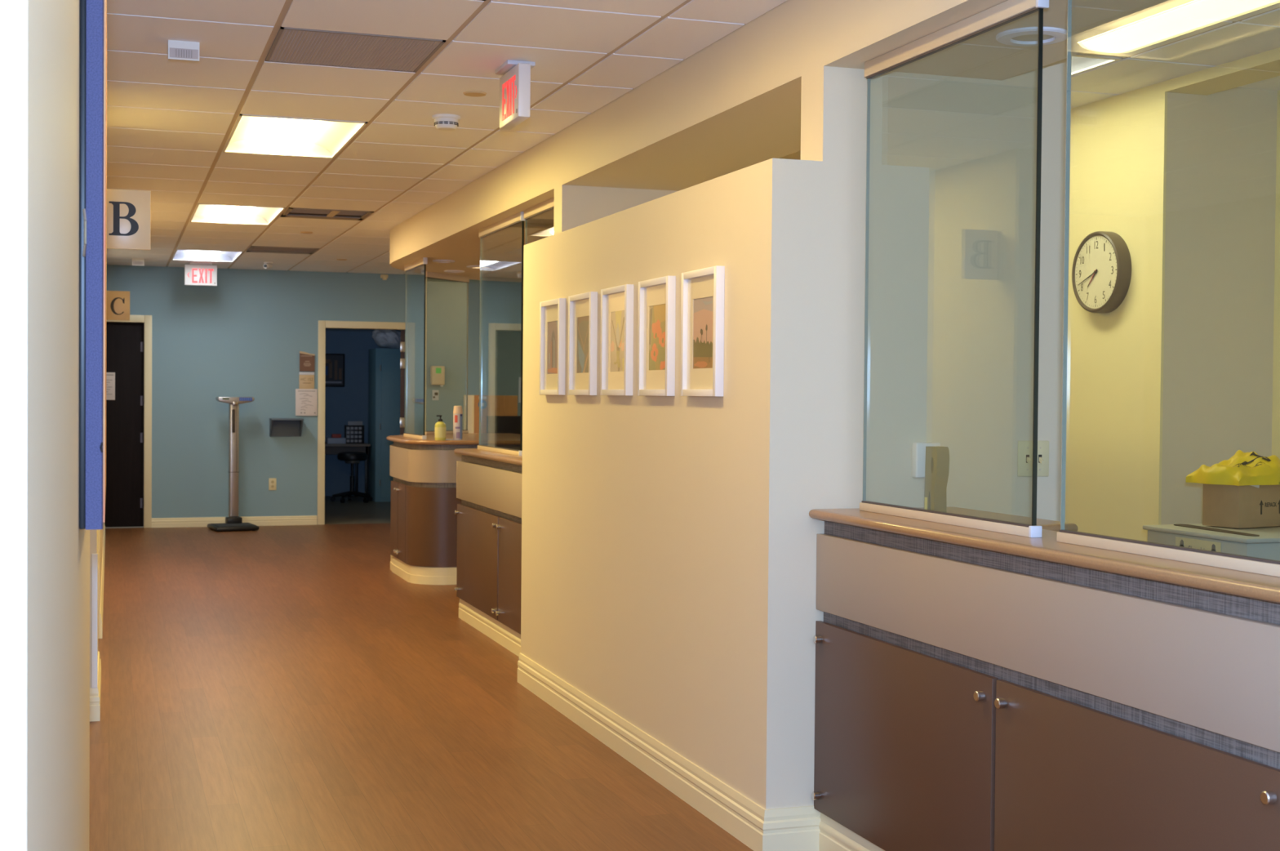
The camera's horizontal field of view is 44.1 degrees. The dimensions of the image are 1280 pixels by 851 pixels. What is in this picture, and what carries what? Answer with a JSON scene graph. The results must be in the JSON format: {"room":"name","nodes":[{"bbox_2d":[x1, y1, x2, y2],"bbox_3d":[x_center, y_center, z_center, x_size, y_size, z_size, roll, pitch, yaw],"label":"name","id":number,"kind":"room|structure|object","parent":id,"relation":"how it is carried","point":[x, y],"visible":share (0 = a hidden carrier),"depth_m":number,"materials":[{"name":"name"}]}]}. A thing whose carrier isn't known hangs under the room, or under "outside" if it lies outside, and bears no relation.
{"room":"medical clinic corridor","nodes":[
{"label":"medical clinic corridor","id":0,"kind":"room"},
{"bbox_2d":[0,0,89,850],"bbox_3d":[-1.010,-0.045,2.614,0.150,2.773,3.500,0,1,-19],"label":"wall","id":1,"kind":"structure","parent":0,"point":[45,553],"depth_m":1.20,"materials":[{"name":"beige paint"}]},
{"bbox_2d":[79,0,106,529],"bbox_3d":[-1.129,-0.383,3.276,0.042,1.100,1.214,0,1,-19],"label":"wall panel","id":2,"kind":"object","parent":1,"relation":"attached to","point":[93,13],"visible":1,"depth_m":2.72,"materials":[{"name":"blue plastic"}]},
{"bbox_2d":[102,0,106,522],"bbox_3d":[-1.117,-0.378,3.299,0.003,1.070,1.180,0,1,-19],"label":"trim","id":3,"kind":"structure","parent":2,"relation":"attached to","point":[104,155],"depth_m":2.75,"materials":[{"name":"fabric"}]},
{"bbox_2d":[89,528,98,688],"bbox_3d":[-2.523,-0.145,7.121,0.150,2.773,0.990,0,1,-19],"label":"wall","id":4,"kind":"structure","parent":0,"point":[94,534],"depth_m":6.68,"materials":[{"name":"beige paint"}]},
{"bbox_2d":[91,553,97,688],"bbox_3d":[-2.310,0.827,6.693,0.024,0.570,0.018,0,1,-19],"label":"guard","id":5,"kind":"object","parent":4,"relation":"attached to","point":[94,556],"visible":1,"depth_m":6.68,"materials":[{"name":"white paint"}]},
{"bbox_2d":[89,650,101,721],"bbox_3d":[-2.525,1.171,7.142,0.164,0.140,1.004,0,1,-19],"label":"baseboard","id":6,"kind":"structure","parent":4,"relation":"attached to","point":[95,693],"depth_m":6.69,"materials":[{"name":"beige"}]},
{"bbox_2d":[106,188,151,249],"bbox_3d":[-2.236,-0.893,6.847,0.220,0.256,0.040,0,1,-19],"label":"letter sign","id":7,"kind":"object","parent":4,"relation":"attached to","point":[128,211],"visible":0.77,"depth_m":6.85,"materials":[{"name":"beige plastic"}]},
{"bbox_2d":[97,522,103,638],"bbox_3d":[-4.160,-0.253,11.997,0.150,2.773,6.600,0,1,-19],"label":"wall","id":8,"kind":"structure","parent":0,"point":[100,531],"depth_m":8.96,"materials":[{"name":"beige paint"}]},
{"bbox_2d":[99,522,105,638],"bbox_3d":[-4.093,1.064,12.049,0.014,0.140,6.600,0,1,-19],"label":"baseboard","id":9,"kind":"structure","parent":8,"relation":"attached to","point":[104,535],"depth_m":10.28,"materials":[{"name":"beige"}]},
{"bbox_2d":[106,290,129,319],"bbox_3d":[-4.585,-1.050,13.842,0.220,0.256,0.040,0,1,-19],"label":"letter sign","id":10,"kind":"object","parent":8,"relation":"attached to","point":[117,302],"visible":0.77,"depth_m":13.84,"materials":[{"name":"beige plastic"}]},
{"bbox_2d":[106,264,521,524],"bbox_3d":[-3.314,-0.338,16.785,6.300,2.773,0.120,0,1,-19],"label":"wall","id":11,"kind":"structure","parent":0,"point":[244,335],"depth_m":16.52,"materials":[{"name":"blue paint"}]},
{"bbox_2d":[104,314,151,527],"bbox_3d":[-5.521,-0.042,16.049,1.070,2.172,0.153,0,1,-19],"label":"door","id":12,"kind":"structure","parent":11,"relation":"in","point":[128,498],"depth_m":16.14,"materials":[{"name":"brown wood"}]},
{"bbox_2d":[106,372,115,399],"bbox_3d":[-5.448,-0.400,16.059,0.213,0.280,0.004,0,1,-19],"label":"notice","id":13,"kind":"object","parent":12,"relation":"attached to","point":[110,376],"visible":0.41,"depth_m":16.08,"materials":[{"name":"white paper"}]},
{"bbox_2d":[151,515,316,527],"bbox_3d":[-4.208,0.999,16.442,1.672,0.098,0.017,0,1,-19],"label":"baseboard","id":14,"kind":"structure","parent":11,"relation":"attached to","point":[301,519],"depth_m":16.46,"materials":[{"name":"beige wood"}]},
{"bbox_2d":[268,477,275,489],"bbox_3d":[-3.850,0.615,16.556,0.076,0.126,0.010,0,1,-19],"label":"wall outlet","id":15,"kind":"object","parent":11,"relation":"attached to","point":[272,482],"visible":1,"depth_m":16.55,"materials":[{"name":"beige plastic"}]},
{"bbox_2d":[269,417,303,435],"bbox_3d":[-3.687,0.021,16.477,0.330,0.191,0.238,0,1,-19],"label":"wall shelf","id":16,"kind":"object","parent":11,"relation":"attached to","point":[277,426],"visible":1,"depth_m":16.57,"materials":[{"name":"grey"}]},
{"bbox_2d":[295,388,317,415],"bbox_3d":[-3.513,-0.244,16.639,0.226,0.282,0.005,0,1,-19],"label":"paper notice","id":17,"kind":"object","parent":11,"relation":"attached to","point":[306,399],"visible":1,"depth_m":16.64,"materials":[{"name":"white paper"}]},
{"bbox_2d":[297,390,315,413],"bbox_3d":[-3.510,-0.246,16.640,0.182,0.238,0.004,0,1,-19],"label":"print","id":18,"kind":"object","parent":17,"relation":"attached to","point":[306,398],"depth_m":16.64,"materials":[{"name":"grey paper"}]},
{"bbox_2d":[298,372,314,388],"bbox_3d":[-3.511,-0.472,16.644,0.156,0.178,0.014,0,1,-19],"label":"number sign","id":19,"kind":"object","parent":11,"relation":"attached to","point":[306,380],"visible":1,"depth_m":16.64,"materials":[{"name":"beige plastic"}]},
{"bbox_2d":[299,351,315,371],"bbox_3d":[-3.506,-0.676,16.641,0.156,0.212,0.014,0,1,-19],"label":"room sign","id":20,"kind":"object","parent":11,"relation":"attached to","point":[307,361],"visible":1,"depth_m":16.64,"materials":[{"name":"brown"}]},
{"bbox_2d":[380,274,387,279],"bbox_3d":[-2.727,-1.583,16.865,0.080,0.060,0.050,0,1,-19],"label":"wall sensor","id":21,"kind":"object","parent":11,"relation":"attached to","point":[384,277],"visible":1,"depth_m":16.86,"materials":[{"name":"beige plastic"}]},
{"bbox_2d":[432,390,439,399],"bbox_3d":[-2.211,-0.328,17.086,0.070,0.110,0.010,0,1,-19],"label":"wall switch","id":22,"kind":"object","parent":11,"relation":"attached to","point":[435,393],"visible":1,"depth_m":17.08,"materials":[{"name":"white plastic"}]},
{"bbox_2d":[430,365,444,386],"bbox_3d":[-2.184,-0.530,17.047,0.144,0.223,0.092,0,1,-19],"label":"soap dispenser","id":23,"kind":"object","parent":11,"relation":"attached to","point":[437,372],"visible":1,"depth_m":17.00,"materials":[{"name":"beige plastic"}]},
{"bbox_2d":[265,212,366,251],"bbox_3d":[-0.924,-1.606,7.003,8.100,0.060,20.130,0,1,-19],"label":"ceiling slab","id":24,"kind":"structure","parent":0,"point":[366,212],"depth_m":12.84,"materials":[{"name":"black metal"}]},
{"bbox_2d":[324,328,405,495],"bbox_3d":[-3.184,-0.337,19.382,2.500,2.673,4.720,0,1,-19],"label":"wall","id":25,"kind":"structure","parent":0,"point":[349,402],"depth_m":21.45,"materials":[{"name":"blue paint"}]},
{"bbox_2d":[324,353,344,386],"bbox_3d":[-4.188,-0.747,21.352,0.390,0.450,0.028,0,1,-19],"label":"poster","id":26,"kind":"object","parent":25,"relation":"attached to","point":[335,362],"visible":0.62,"depth_m":21.36,"materials":[{"name":"black paper"}]},
{"bbox_2d":[317,320,414,524],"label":"door frame","id":27,"kind":"structure","parent":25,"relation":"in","point":[322,325],"depth_m":16.79,"materials":[{"name":"beige wood"}]},
{"bbox_2d":[88,495,753,850],"bbox_3d":[-1.700,1.237,9.295,8.100,0.060,24.850,0,1,-19],"label":"floor","id":28,"kind":"structure","parent":0,"point":[280,687],"depth_m":6.71,"materials":[{"name":"brown wood"}]},
{"bbox_2d":[207,396,258,531],"bbox_3d":[-4.116,0.384,16.019,0.447,1.345,0.470,0,1,-27],"label":"scale","id":29,"kind":"object","parent":28,"relation":"on","point":[233,522],"visible":1,"depth_m":16.14,"materials":[{"name":"grey metal"}]},
{"bbox_2d":[225,516,242,523],"bbox_3d":[-4.162,0.972,16.183,0.150,0.067,0.120,0,1,-27],"label":"socket","id":30,"kind":"object","parent":29,"relation":"attached to","point":[228,519],"depth_m":16.14,"materials":[{"name":"black plastic"}]},
{"bbox_2d":[324,441,370,497],"bbox_3d":[-4.070,0.597,20.819,0.880,0.735,0.970,0,1,-19],"label":"office desk","id":31,"kind":"object","parent":28,"relation":"on","point":[330,448],"visible":0.42,"depth_m":20.48,"materials":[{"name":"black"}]},
{"bbox_2d":[326,433,346,443],"bbox_3d":[-3.956,0.173,20.569,0.235,0.125,0.120,0,1,-19],"label":"tissue box","id":32,"kind":"object","parent":31,"relation":"on","point":[335,437],"visible":1,"depth_m":20.52,"materials":[{"name":"grey"}]},
{"bbox_2d":[344,421,364,443],"bbox_3d":[-3.741,0.090,20.690,0.240,0.290,0.143,0,1,-19],"label":"desk organizer","id":33,"kind":"object","parent":31,"relation":"on","point":[353,430],"visible":1,"depth_m":20.63,"materials":[{"name":"black plastic"}]},
{"bbox_2d":[329,451,373,502],"bbox_3d":[-3.694,0.657,20.267,0.546,0.642,0.521,0,1,-19],"label":"stool","id":34,"kind":"object","parent":28,"relation":"on","point":[352,457],"visible":1,"depth_m":20.16,"materials":[{"name":"black plastic"}]},
{"bbox_2d":[368,347,404,502],"bbox_3d":[-3.221,-0.009,20.605,0.550,1.970,0.630,0,1,-19],"label":"door","id":35,"kind":"structure","parent":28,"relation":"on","point":[384,364],"depth_m":20.28,"materials":[{"name":"blue wood"}]},
{"bbox_2d":[372,328,400,348],"bbox_3d":[-3.252,-1.137,20.518,0.459,0.288,0.424,0,1,-19],"label":"bag","id":36,"kind":"object","parent":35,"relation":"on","point":[385,338],"visible":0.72,"depth_m":20.36,"materials":[{"name":"clear plastic"}]},
{"bbox_2d":[389,441,519,584],"bbox_3d":[-1.422,0.631,12.669,1.229,1.026,2.147,0,1,-19],"label":"counter cabinet","id":37,"kind":"object","parent":28,"relation":"on","point":[424,501],"depth_m":11.57,"materials":[{"name":"laminate"}]},
{"bbox_2d":[386,432,519,444],"bbox_3d":[-1.396,0.103,12.662,1.285,0.030,2.196,0,1,-19],"label":"countertop","id":38,"kind":"structure","parent":37,"relation":"on","point":[469,438],"depth_m":11.85,"materials":[{"name":"laminate"}]},
{"bbox_2d":[403,257,427,439],"bbox_3d":[-1.729,-0.581,12.143,0.032,1.354,0.803,0,1,-19],"label":"glass panel","id":39,"kind":"object","parent":38,"relation":"on","point":[423,261],"visible":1,"depth_m":11.94,"materials":[{"name":"grey"}]},
{"bbox_2d":[434,414,445,439],"bbox_3d":[-1.467,0.016,11.610,0.083,0.184,0.083,0,1,-19],"label":"soap bottle","id":40,"kind":"object","parent":38,"relation":"on","point":[440,426],"visible":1,"depth_m":11.58,"materials":[{"name":"yellow plastic"}]},
{"bbox_2d":[424,271,469,434],"bbox_3d":[-1.639,-0.605,13.422,0.028,1.354,0.660,1,1,26],"label":"glass panel","id":41,"kind":"object","parent":38,"relation":"on","point":[428,274],"visible":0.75,"depth_m":13.43,"materials":[{"name":"grey"}]},
{"bbox_2d":[453,405,462,439],"bbox_3d":[-1.343,-0.018,11.650,0.070,0.253,0.070,0,1,-19],"label":"spray can","id":42,"kind":"object","parent":38,"relation":"on","point":[457,415],"visible":1,"depth_m":11.62,"materials":[{"name":"grey"}]},
{"bbox_2d":[454,414,457,422],"bbox_3d":[-1.353,-0.049,11.618,0.024,0.055,0.002,1,1,16],"label":"print","id":43,"kind":"object","parent":42,"relation":"attached to","point":[455,415],"depth_m":11.62,"materials":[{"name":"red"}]},
{"bbox_2d":[456,431,459,438],"bbox_3d":[-1.336,0.071,11.620,0.029,0.045,0.003,0,1,-14],"label":"print","id":44,"kind":"object","parent":42,"relation":"attached to","point":[457,433],"depth_m":11.62,"materials":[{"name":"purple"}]},
{"bbox_2d":[459,416,462,438],"bbox_3d":[-1.316,0.009,11.632,0.003,0.180,0.026,1,1,34],"label":"print","id":45,"kind":"object","parent":42,"relation":"attached to","point":[460,417],"depth_m":11.63,"materials":[{"name":"blue"}]},
{"bbox_2d":[453,454,522,656],"bbox_3d":[-0.687,0.710,8.891,0.289,1.026,2.237,0,1,-19],"label":"counter cabinet","id":46,"kind":"object","parent":28,"relation":"on","point":[488,588],"depth_m":8.99,"materials":[{"name":"laminate"}]},
{"bbox_2d":[453,448,522,465],"bbox_3d":[-0.667,0.182,8.883,0.328,0.030,2.225,0,1,-19],"label":"countertop","id":47,"kind":"structure","parent":46,"relation":"on","point":[503,457],"depth_m":8.98,"materials":[{"name":"laminate"}]},
{"bbox_2d":[477,211,524,455],"bbox_3d":[-0.819,-0.518,9.266,0.032,1.354,1.058,0,1,-19],"label":"glass panel","id":48,"kind":"object","parent":47,"relation":"on","point":[517,218],"visible":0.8,"depth_m":9.11,"materials":[{"name":"grey"}]},
{"bbox_2d":[521,197,554,456],"bbox_3d":[-0.482,-0.496,8.262,0.032,1.354,0.948,0,1,-19],"label":"glass panel","id":49,"kind":"object","parent":47,"relation":"on","point":[548,205],"visible":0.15,"depth_m":8.44,"materials":[{"name":"grey"}]},
{"bbox_2d":[463,395,517,432],"bbox_3d":[-1.409,0.409,14.851,0.435,1.386,0.370,0,1,-19],"label":"wooden bookcase","id":50,"kind":"object","parent":28,"relation":"on","point":[491,405],"visible":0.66,"depth_m":14.67,"materials":[{"name":"brown wood"}]},
{"bbox_2d":[811,520,1279,850],"bbox_3d":[1.420,0.849,2.616,0.289,1.026,4.819,0,1,-19],"label":"counter cabinet","id":51,"kind":"object","parent":28,"relation":"on","point":[966,698],"depth_m":3.73,"materials":[{"name":"laminate"}]},
{"bbox_2d":[808,506,1279,603],"bbox_3d":[1.525,0.321,2.639,0.508,0.030,4.818,0,1,-19],"label":"countertop","id":52,"kind":"structure","parent":51,"relation":"on","point":[1239,583],"depth_m":3.64,"materials":[{"name":"laminate"}]},
{"bbox_2d":[924,445,949,511],"bbox_3d":[0.848,0.162,4.521,0.046,0.204,0.059,0,1,-28],"label":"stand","id":53,"kind":"object","parent":52,"relation":"on","point":[937,457],"visible":0.9,"depth_m":4.50,"materials":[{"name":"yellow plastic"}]},
{"bbox_2d":[859,0,1048,537],"bbox_3d":[0.835,-0.409,4.339,0.032,1.354,0.946,0,1,-19],"label":"window frame","id":54,"kind":"structure","parent":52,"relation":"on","point":[1009,11],"depth_m":4.19,"materials":[{"name":"grey"}]},
{"bbox_2d":[1056,0,1279,577],"bbox_3d":[1.351,-0.375,2.801,0.032,1.354,2.085,0,1,-19],"label":"window frame","id":55,"kind":"structure","parent":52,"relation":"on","point":[1202,557],"depth_m":3.64,"materials":[{"name":"grey metal"}]},
{"bbox_2d":[1142,523,1279,560],"bbox_3d":[2.158,0.836,5.488,0.592,0.954,0.550,0,1,-19],"label":"bin","id":56,"kind":"object","parent":28,"relation":"on","point":[1263,542],"visible":0.23,"depth_m":5.33,"materials":[{"name":"grey plastic"}]},
{"bbox_2d":[1202,483,1279,528],"bbox_3d":[2.187,0.280,5.641,0.340,0.150,0.156,0,1,-31],"label":"cardboard box","id":57,"kind":"object","parent":56,"relation":"on","point":[1244,506],"visible":0.99,"depth_m":5.55,"materials":[{"name":"brown cardboard"}]},
{"bbox_2d":[1185,449,1279,485],"bbox_3d":[2.190,0.147,5.655,0.454,0.116,0.250,0,1,-31],"label":"plastic bag","id":58,"kind":"object","parent":57,"relation":"on","point":[1242,468],"visible":1,"depth_m":5.54,"materials":[{"name":"yellow plastic"}]},
{"bbox_2d":[1259,499,1279,514],"bbox_3d":[2.225,0.287,5.574,0.122,0.050,0.001,0,1,-31],"label":"print","id":59,"kind":"object","parent":57,"relation":"attached to","point":[1261,503],"depth_m":5.57},
{"bbox_3d":[-0.838,0.613,14.524,1.420,1.000,0.440,0,1,-19],"label":"credenza","id":60,"kind":"object","parent":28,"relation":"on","visible":0},
{"bbox_2d":[486,415,520,434],"bbox_3d":[-1.228,0.013,14.370,0.340,0.200,0.140,0,1,-19],"label":"computer monitor","id":61,"kind":"object","parent":60,"relation":"on","point":[495,424],"visible":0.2,"depth_m":14.34,"materials":[{"name":"black plastic"}]},
{"bbox_2d":[553,184,676,234],"bbox_3d":[0.009,-0.088,7.848,0.878,2.673,0.145,0,1,-19],"label":"wall pier","id":62,"kind":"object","parent":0,"point":[575,206],"visible":0.15,"depth_m":7.68,"materials":[{"name":"beige paint"}]},
{"bbox_2d":[520,158,822,808],"bbox_3d":[-0.011,0.219,6.263,0.167,2.120,3.030,0,1,-19],"label":"wall","id":63,"kind":"structure","parent":0,"point":[668,543],"depth_m":5.38,"materials":[{"name":"beige paint"}]},
{"bbox_2d":[539,297,565,395],"bbox_3d":[-0.394,-0.350,7.098,0.030,0.425,0.334,0,1,-19],"label":"framed picture","id":64,"kind":"object","parent":63,"relation":"attached to","point":[552,334],"visible":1,"depth_m":7.09,"materials":[{"name":"white wood"}]},
{"bbox_2d":[547,320,557,373],"bbox_3d":[-0.389,-0.350,7.099,0.001,0.237,0.190,0,1,-19],"label":"print","id":65,"kind":"object","parent":64,"relation":"attached to","point":[552,326],"depth_m":7.11,"materials":[{"name":"grey paper"}]},
{"bbox_2d":[567,291,597,395],"bbox_3d":[-0.243,-0.340,6.646,0.030,0.425,0.334,0,1,-19],"label":"framed picture","id":66,"kind":"object","parent":63,"relation":"attached to","point":[583,307],"visible":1,"depth_m":6.64,"materials":[{"name":"white wood"}]},
{"bbox_2d":[577,315,589,373],"bbox_3d":[-0.238,-0.340,6.647,0.001,0.237,0.190,0,1,-19],"label":"print","id":67,"kind":"object","parent":66,"relation":"attached to","point":[583,321],"depth_m":6.65,"materials":[{"name":"multicoloured"}]},
{"bbox_2d":[600,284,633,395],"bbox_3d":[-0.092,-0.330,6.197,0.030,0.425,0.334,0,1,-19],"label":"framed picture","id":68,"kind":"object","parent":63,"relation":"attached to","point":[616,353],"visible":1,"depth_m":6.19,"materials":[{"name":"white wood"}]},
{"bbox_2d":[610,310,624,371],"bbox_3d":[-0.087,-0.330,6.199,0.001,0.237,0.190,0,1,-19],"label":"print","id":69,"kind":"object","parent":68,"relation":"attached to","point":[617,317],"depth_m":6.20,"materials":[{"name":"beige paper"}]},
{"bbox_2d":[637,275,675,395],"bbox_3d":[0.058,-0.320,5.749,0.030,0.425,0.334,0,1,-19],"label":"framed picture","id":70,"kind":"object","parent":63,"relation":"attached to","point":[656,296],"visible":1,"depth_m":5.75,"materials":[{"name":"white wood"}]},
{"bbox_2d":[648,303,665,369],"bbox_3d":[0.063,-0.320,5.750,0.002,0.237,0.190,0,1,-19],"label":"print","id":71,"kind":"object","parent":70,"relation":"attached to","point":[656,311],"depth_m":5.75,"materials":[{"name":"multicoloured"}]},
{"bbox_2d":[517,653,820,850],"bbox_3d":[-0.017,1.209,6.274,0.200,0.140,3.047,0,1,-19],"label":"baseboard","id":72,"kind":"structure","parent":63,"relation":"attached to","point":[758,828],"depth_m":5.48,"materials":[{"name":"beige"}]},
{"bbox_2d":[680,265,724,396],"bbox_3d":[0.208,-0.310,5.304,0.030,0.425,0.334,0,1,-19],"label":"framed picture","id":73,"kind":"object","parent":63,"relation":"attached to","point":[702,356],"visible":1,"depth_m":5.30,"materials":[{"name":"white wood"}]},
{"bbox_2d":[693,296,712,368],"bbox_3d":[0.212,-0.310,5.306,0.001,0.237,0.190,0,1,-19],"label":"print","id":74,"kind":"object","parent":73,"relation":"attached to","point":[702,306],"depth_m":5.31,"materials":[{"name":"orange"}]},
{"bbox_2d":[106,0,1279,275],"bbox_3d":[-0.810,-1.422,7.032,7.949,0.012,19.905,0,1,-19],"label":"ceiling","id":75,"kind":"structure","parent":0,"point":[170,122],"depth_m":6.56,"materials":[{"name":"white tile"}]},
{"bbox_2d":[132,257,144,265],"bbox_3d":[-4.838,-1.573,15.230,0.110,0.068,0.076,0,1,-19],"label":"sensor","id":76,"kind":"object","parent":75,"relation":"attached to","point":[135,261],"visible":1,"depth_m":15.20,"materials":[{"name":"white paint"}]},
{"bbox_2d":[167,40,199,61],"bbox_3d":[-1.670,-1.365,5.779,0.110,0.068,0.076,0,1,-19],"label":"sensor","id":77,"kind":"object","parent":75,"relation":"attached to","point":[176,50],"visible":1,"depth_m":5.75,"materials":[{"name":"white paint"}]},
{"bbox_2d":[184,262,217,285],"bbox_3d":[-4.364,-1.502,15.699,0.310,0.222,0.110,0,1,-19],"label":"exit sign","id":78,"kind":"object","parent":75,"relation":"hanging from","point":[195,273],"visible":1,"depth_m":15.67,"materials":[{"name":"white plastic"}]},
{"bbox_2d":[171,248,243,262],"bbox_3d":[-4.079,-1.637,14.853,0.586,0.091,1.199,0,1,-19],"label":"ceiling light","id":79,"kind":"object","parent":75,"relation":"attached to","point":[180,254],"visible":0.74,"depth_m":15.25,"materials":[{"name":"white paint"}]},
{"bbox_2d":[189,203,285,225],"bbox_3d":[-2.915,-1.561,11.387,0.586,0.091,1.199,0,1,-19],"label":"ceiling light","id":80,"kind":"object","parent":75,"relation":"attached to","point":[202,212],"visible":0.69,"depth_m":11.67,"materials":[{"name":"white paint"}]},
{"bbox_2d":[263,262,272,268],"bbox_3d":[-3.650,-1.570,15.505,0.095,0.066,0.110,0,1,-19],"label":"security camera","id":81,"kind":"object","parent":75,"relation":"attached to","point":[267,264],"visible":1,"depth_m":15.48,"materials":[{"name":"white paint"}]},
{"bbox_2d":[246,245,319,253],"bbox_3d":[-3.210,-1.625,14.181,0.586,0.108,0.586,0,1,-19],"label":"ceiling vent","id":82,"kind":"object","parent":75,"relation":"in","point":[252,248],"visible":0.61,"depth_m":14.23,"materials":[{"name":"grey metal"}]},
{"bbox_2d":[222,113,367,158],"bbox_3d":[-1.751,-1.484,7.920,0.586,0.091,1.199,0,1,-19],"label":"ceiling light","id":83,"kind":"object","parent":75,"relation":"attached to","point":[254,134],"visible":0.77,"depth_m":8.08,"materials":[{"name":"white paint"}]},
{"bbox_2d":[280,206,373,220],"bbox_3d":[-2.240,-1.561,11.292,0.586,0.108,0.586,0,1,-19],"label":"ceiling vent","id":84,"kind":"object","parent":75,"relation":"in","point":[290,211],"visible":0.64,"depth_m":11.32,"materials":[{"name":"grey metal"}]},
{"bbox_2d":[265,26,445,72],"bbox_3d":[-1.073,-1.423,5.898,0.586,0.056,0.586,0,1,-19],"label":"ceiling vent","id":85,"kind":"object","parent":75,"relation":"in","point":[290,45],"visible":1,"depth_m":5.87,"materials":[{"name":"grey metal"}]},
{"bbox_2d":[431,113,460,130],"bbox_3d":[-0.891,-1.391,7.267,0.132,0.059,0.132,0,1,-19],"label":"smoke detector","id":86,"kind":"object","parent":75,"relation":"attached to","point":[444,122],"visible":1,"depth_m":7.22,"materials":[{"name":"white paint"}]},
{"bbox_2d":[462,90,486,96],"bbox_3d":[-0.700,-1.404,6.698,0.100,0.008,0.100,0,1,-19],"label":"sprinkler cover","id":87,"kind":"object","parent":75,"relation":"attached to","point":[471,93],"visible":1,"depth_m":6.67,"materials":[{"name":"brown"}]},
{"bbox_2d":[494,59,535,129],"bbox_3d":[-0.487,-1.285,6.139,0.110,0.222,0.310,0,1,-19],"label":"exit sign","id":88,"kind":"object","parent":75,"relation":"hanging from","point":[515,81],"visible":1,"depth_m":6.05,"materials":[{"name":"white plastic"}]},
{"bbox_2d":[995,26,1066,46],"bbox_3d":[1.092,-1.080,4.394,0.200,0.012,0.200,0,1,-19],"label":"recessed light","id":89,"kind":"object","parent":75,"relation":"in","point":[1027,36],"visible":0.91,"depth_m":4.37,"materials":[{"name":"white plastic"}]},
{"bbox_2d":[1071,53,1122,75],"bbox_3d":[1.336,-1.429,6.385,0.586,0.091,1.199,0,1,-19],"label":"ceiling light","id":90,"kind":"object","parent":75,"relation":"attached to","point":[1081,63],"visible":0.08,"depth_m":6.07,"materials":[{"name":"white paint"}]},
{"bbox_2d":[389,0,1232,281],"bbox_3d":[0.962,-1.300,6.044,1.533,0.363,16.900,0,1,-19],"label":"wall","id":91,"kind":"structure","parent":0,"point":[732,104],"depth_m":5.92,"materials":[{"name":"beige paint"}]},
{"bbox_2d":[432,259,454,262],"bbox_3d":[-1.494,-1.248,12.027,0.170,0.012,0.170,0,1,-19],"label":"recessed light","id":92,"kind":"object","parent":91,"relation":"in","point":[433,260],"visible":1,"depth_m":11.98,"materials":[{"name":"white"}]},
{"bbox_2d":[444,270,464,272],"bbox_3d":[-1.530,-1.268,13.016,0.170,0.012,0.170,0,1,-19],"label":"recessed light","id":93,"kind":"object","parent":91,"relation":"in","point":[446,271],"visible":1,"depth_m":12.96,"materials":[{"name":"white"}]},
{"bbox_2d":[466,265,497,268],"bbox_3d":[-1.257,-1.256,12.549,0.240,0.012,0.240,0,1,-19],"label":"recessed light","id":94,"kind":"object","parent":91,"relation":"in","point":[468,266],"visible":0.93,"depth_m":12.50,"materials":[{"name":"white"}]},
{"bbox_2d":[800,56,1071,621],"bbox_3d":[0.942,-0.026,5.066,0.878,2.673,0.165,0,1,-19],"label":"wall pier","id":95,"kind":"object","parent":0,"point":[951,298],"visible":0.47,"depth_m":4.97,"materials":[{"name":"beige paint"}]},
{"bbox_2d":[911,442,940,477],"bbox_3d":[0.897,0.108,4.947,0.086,0.110,0.036,0,1,-19],"label":"wall box","id":96,"kind":"object","parent":95,"relation":"attached to","point":[918,449],"visible":0.46,"depth_m":4.93,"materials":[{"name":"white paint"}]},
{"bbox_2d":[1017,440,1048,476],"bbox_3d":[1.269,0.107,5.079,0.115,0.115,0.024,0,1,-19],"label":"light switch","id":97,"kind":"object","parent":95,"relation":"attached to","point":[1024,462],"visible":0.98,"depth_m":5.08,"materials":[{"name":"beige plastic"}]},
{"bbox_2d":[1065,47,1279,541],"bbox_3d":[3.169,0.009,4.229,0.700,2.673,12.000,0,1,-19],"label":"wall","id":98,"kind":"structure","parent":0,"point":[1221,146],"depth_m":6.45,"materials":[{"name":"beige paint"}]},
{"bbox_2d":[1071,231,1131,313],"bbox_3d":[1.943,-0.647,6.675,0.068,0.344,0.344,0,1,-19],"label":"wall clock","id":99,"kind":"object","parent":98,"relation":"attached to","point":[1101,269],"visible":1,"depth_m":6.63,"materials":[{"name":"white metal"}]},
{"bbox_2d":[1271,89,1279,459],"bbox_3d":[4.008,0.048,2.592,0.150,2.673,8.360,0,1,-19],"label":"wall","id":100,"kind":"structure","parent":0,"point":[1276,362],"depth_m":6.50,"materials":[{"name":"beige paint"}]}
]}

